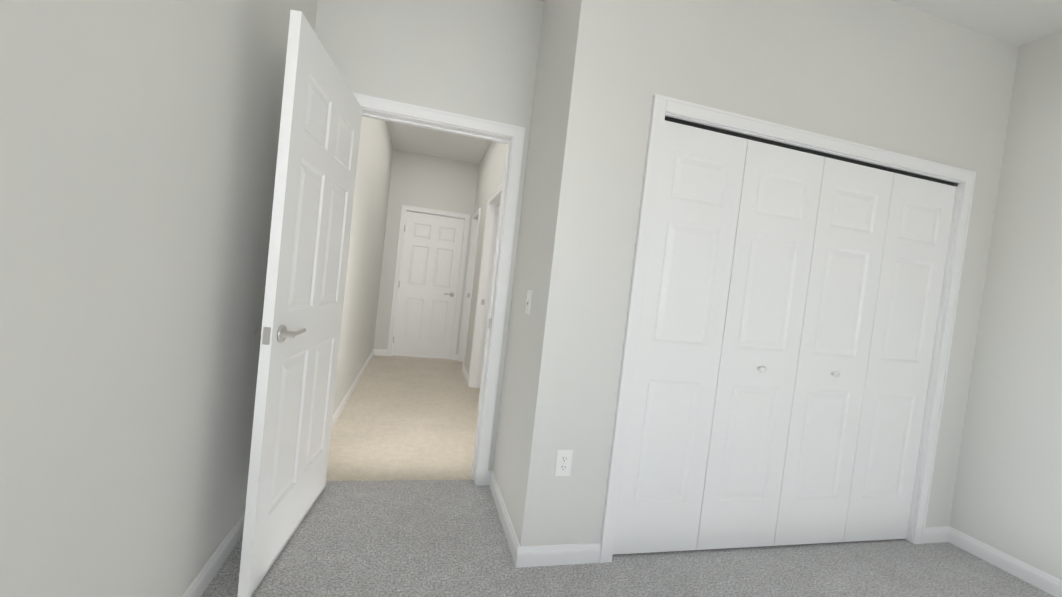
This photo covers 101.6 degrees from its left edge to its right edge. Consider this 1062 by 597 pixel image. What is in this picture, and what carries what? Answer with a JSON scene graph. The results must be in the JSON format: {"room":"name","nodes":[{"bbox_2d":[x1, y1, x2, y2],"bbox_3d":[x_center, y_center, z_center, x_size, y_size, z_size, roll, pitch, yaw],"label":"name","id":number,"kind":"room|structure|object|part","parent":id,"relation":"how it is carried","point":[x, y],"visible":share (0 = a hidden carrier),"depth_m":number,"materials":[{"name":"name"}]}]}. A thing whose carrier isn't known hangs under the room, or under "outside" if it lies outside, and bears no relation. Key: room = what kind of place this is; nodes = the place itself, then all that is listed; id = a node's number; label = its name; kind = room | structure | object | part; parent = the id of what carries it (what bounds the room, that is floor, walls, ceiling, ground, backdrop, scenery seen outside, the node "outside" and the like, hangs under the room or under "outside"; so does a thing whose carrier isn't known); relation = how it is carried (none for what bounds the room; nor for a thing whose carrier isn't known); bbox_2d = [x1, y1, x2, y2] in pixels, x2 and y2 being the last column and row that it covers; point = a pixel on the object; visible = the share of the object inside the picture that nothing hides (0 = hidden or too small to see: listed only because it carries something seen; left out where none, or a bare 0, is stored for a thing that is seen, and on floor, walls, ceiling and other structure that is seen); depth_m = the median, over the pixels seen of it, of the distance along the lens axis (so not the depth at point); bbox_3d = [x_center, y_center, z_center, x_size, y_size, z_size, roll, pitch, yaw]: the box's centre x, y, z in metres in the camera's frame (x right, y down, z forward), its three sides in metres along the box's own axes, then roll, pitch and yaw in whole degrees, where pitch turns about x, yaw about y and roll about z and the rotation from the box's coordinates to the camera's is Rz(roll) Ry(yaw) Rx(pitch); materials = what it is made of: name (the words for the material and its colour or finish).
{"room":"empty bedroom","nodes":[
{"label":"empty bedroom","id":0,"kind":"room"},
{"bbox_2d":[0,0,317,596],"bbox_3d":[-0.718,-0.287,0.066,0.120,2.840,4.720,6,2,-15],"label":"wall","id":1,"kind":"structure","parent":0,"point":[139,140],"depth_m":1.01,"materials":[{"name":"paint"}]},
{"bbox_2d":[182,511,244,596],"bbox_3d":[-0.790,1.091,0.070,0.014,0.085,4.600,6,2,-15],"label":"baseboard","id":2,"kind":"structure","parent":1,"relation":"attached to","point":[215,562],"depth_m":1.62,"materials":[{"name":"paint"}]},
{"bbox_2d":[333,116,392,413],"bbox_3d":[-1.638,-0.525,4.159,0.120,2.840,3.680,6,2,-15],"label":"wall","id":3,"kind":"structure","parent":0,"point":[367,234],"depth_m":4.04,"materials":[{"name":"paint"}]},
{"bbox_2d":[331,349,377,430],"bbox_3d":[-1.717,0.851,4.223,0.030,0.085,3.680,6,2,-15],"label":"baseboard","id":4,"kind":"structure","parent":3,"relation":"attached to","point":[336,415],"depth_m":4.01,"materials":[{"name":"paint"}]},
{"bbox_2d":[326,355,479,480],"bbox_3d":[-0.060,1.112,4.693,3.990,0.100,3.860,6,2,-15],"label":"floor","id":5,"kind":"structure","parent":0,"point":[407,418],"depth_m":3.43,"materials":[{"name":"beige carpet"}]},
{"bbox_2d":[374,149,478,353],"bbox_3d":[-0.301,-0.453,6.468,3.870,2.840,0.120,6,2,-15],"label":"wall","id":6,"kind":"structure","parent":0,"point":[430,182],"depth_m":6.02,"materials":[{"name":"paint"}]},
{"bbox_2d":[392,211,464,358],"bbox_3d":[-1.450,-0.169,6.126,0.810,2.020,0.083,6,2,-15],"label":"end door","id":7,"kind":"structure","parent":6,"relation":"in","point":[428,281],"depth_m":6.13,"materials":[{"name":"paint"}]},
{"bbox_3d":[-1.465,-0.163,6.105,0.772,1.657,0.048,6,2,-15],"label":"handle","id":8,"kind":"part","parent":7,"relation":"part of","materials":[{"name":"white wood"}]},
{"bbox_2d":[387,205,469,359],"bbox_3d":[-1.456,-0.203,6.179,0.944,2.107,0.140,6,2,-15],"label":"trim","id":9,"kind":"structure","parent":6,"relation":"attached to","point":[406,208],"depth_m":6.08,"materials":[{"name":"paint"}]},
{"bbox_2d":[315,0,543,469],"bbox_3d":[0.520,-0.239,2.763,3.870,2.840,0.120,6,2,-15],"label":"wall","id":10,"kind":"structure","parent":0,"point":[475,58],"depth_m":2.39,"materials":[{"name":"paint"}]},
{"bbox_2d":[237,10,361,596],"bbox_3d":[-0.952,0.027,1.890,0.131,2.020,0.852,6,2,-9],"label":"bedroom door","id":11,"kind":"structure","parent":10,"relation":"in","point":[299,331],"depth_m":1.69,"materials":[{"name":"paint"}]},
{"bbox_2d":[352,92,524,485],"bbox_3d":[-0.642,0.010,2.482,0.984,2.107,0.160,6,2,-15],"label":"door frame","id":12,"kind":"structure","parent":10,"relation":"attached to","point":[511,137],"depth_m":2.51,"materials":[{"name":"paint"}]},
{"bbox_2d":[464,141,506,374],"bbox_3d":[-0.386,-0.397,4.486,0.120,2.840,3.680,6,2,-15],"label":"wall","id":13,"kind":"structure","parent":0,"point":[491,172],"depth_m":5.16,"materials":[{"name":"paint"}]},
{"bbox_2d":[463,366,468,383],"bbox_3d":[-0.781,0.922,5.216,0.014,0.085,0.696,6,2,-15],"label":"baseboard","id":14,"kind":"structure","parent":13,"relation":"attached to","point":[465,372],"depth_m":5.20,"materials":[{"name":"paint"}]},
{"bbox_2d":[457,182,502,409],"bbox_3d":[-0.584,-0.071,5.117,0.160,2.107,2.354,6,2,-15],"label":"trim","id":15,"kind":"structure","parent":13,"relation":"attached to","point":[484,288],"depth_m":4.81,"materials":[{"name":"paint"}]},
{"bbox_2d":[493,0,573,529],"bbox_3d":[0.053,-0.275,2.259,0.120,2.840,0.620,6,2,-15],"label":"wall","id":16,"kind":"structure","parent":0,"point":[537,192],"depth_m":2.20,"materials":[{"name":"paint"}]},
{"bbox_2d":[486,470,521,567],"bbox_3d":[-0.155,1.090,2.220,0.033,0.085,0.754,6,2,-15],"label":"baseboard","id":17,"kind":"structure","parent":16,"relation":"attached to","point":[515,548],"depth_m":2.11,"materials":[{"name":"paint"}]},
{"bbox_2d":[525,290,531,313],"bbox_3d":[-0.017,0.017,2.145,0.015,0.116,0.071,6,2,-15],"label":"light switch","id":18,"kind":"object","parent":16,"relation":"attached to","point":[528,301],"visible":1,"depth_m":2.13,"materials":[{"name":"white plastic"}]},
{"bbox_2d":[201,480,1054,596],"bbox_3d":[1.006,1.369,0.514,3.990,0.100,4.780,6,2,-15],"label":"floor carpet","id":19,"kind":"object","parent":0,"point":[409,538],"depth_m":1.98,"materials":[{"name":"grey carpet"}]},
{"bbox_2d":[387,0,1061,163],"bbox_3d":[0.855,-1.676,2.284,3.990,0.120,8.640,6,2,-15],"label":"ceiling","id":20,"kind":"structure","parent":0,"point":[1018,23],"depth_m":2.28,"materials":[{"name":"paint"}]},
{"bbox_2d":[515,0,1018,545],"bbox_3d":[1.326,-0.132,2.209,2.575,2.840,0.120,6,2,-15],"label":"wall","id":21,"kind":"structure","parent":0,"point":[891,76],"depth_m":1.95,"materials":[{"name":"paint"}]},
{"bbox_2d":[522,543,600,566],"bbox_3d":[0.143,1.133,1.916,0.348,0.085,0.014,6,2,-15],"label":"baseboard","id":22,"kind":"structure","parent":21,"relation":"attached to","point":[550,555],"depth_m":1.91,"materials":[{"name":"paint"}]},
{"bbox_2d":[554,449,572,475],"bbox_3d":[0.143,0.719,1.894,0.071,0.116,0.008,6,2,-15],"label":"electrical outlet","id":23,"kind":"object","parent":21,"relation":"attached to","point":[563,462],"visible":1,"depth_m":1.89,"materials":[{"name":"white plastic"}]},
{"bbox_2d":[613,120,747,554],"bbox_3d":[0.694,0.214,2.045,0.458,2.000,0.032,6,2,-15],"label":"closet door","id":24,"kind":"structure","parent":21,"relation":"in","point":[693,236],"depth_m":2.03,"materials":[{"name":"paint"}]},
{"bbox_2d":[696,139,824,549],"bbox_3d":[1.142,0.261,2.144,0.458,2.000,0.066,6,2,-15],"label":"closet door","id":25,"kind":"structure","parent":21,"relation":"in","point":[773,245],"depth_m":2.14,"materials":[{"name":"paint"}]},
{"bbox_3d":[1.136,0.346,2.131,0.033,0.033,0.034,6,2,-15],"label":"closet knob","id":26,"kind":"part","parent":25,"relation":"part of","materials":[{"name":"white plastic"}]},
{"bbox_2d":[599,94,975,562],"bbox_3d":[1.360,0.245,2.231,1.979,2.097,0.140,6,2,-15],"label":"trim","id":27,"kind":"structure","parent":21,"relation":"attached to","point":[670,109],"depth_m":2.10,"materials":[{"name":"paint"}]},
{"bbox_2d":[774,157,893,545],"bbox_3d":[1.586,0.306,2.260,0.458,2.000,0.066,6,2,-15],"label":"closet door","id":28,"kind":"structure","parent":21,"relation":"in","point":[845,268],"depth_m":2.26,"materials":[{"name":"paint"}]},
{"bbox_3d":[1.580,0.392,2.247,0.033,0.033,0.034,6,2,-15],"label":"closet knob","id":29,"kind":"part","parent":28,"relation":"part of","materials":[{"name":"white plastic"}]},
{"bbox_2d":[843,173,955,541],"bbox_3d":[2.025,0.350,2.393,0.458,2.000,0.032,6,2,-15],"label":"closet door","id":30,"kind":"structure","parent":21,"relation":"in","point":[918,228],"depth_m":2.38,"materials":[{"name":"paint"}]},
{"bbox_2d":[949,31,1061,579],"bbox_3d":[2.555,-0.016,2.819,0.120,2.840,8.640,6,2,-15],"label":"wall","id":31,"kind":"structure","parent":0,"point":[1007,498],"depth_m":2.31,"materials":[{"name":"paint"}]},
{"bbox_2d":[938,526,1061,596],"bbox_3d":[2.898,1.481,0.652,0.014,0.085,3.860,6,2,-15],"label":"baseboard","id":32,"kind":"structure","parent":31,"relation":"attached to","point":[1044,581],"depth_m":2.27,"materials":[{"name":"paint"}]}
]}

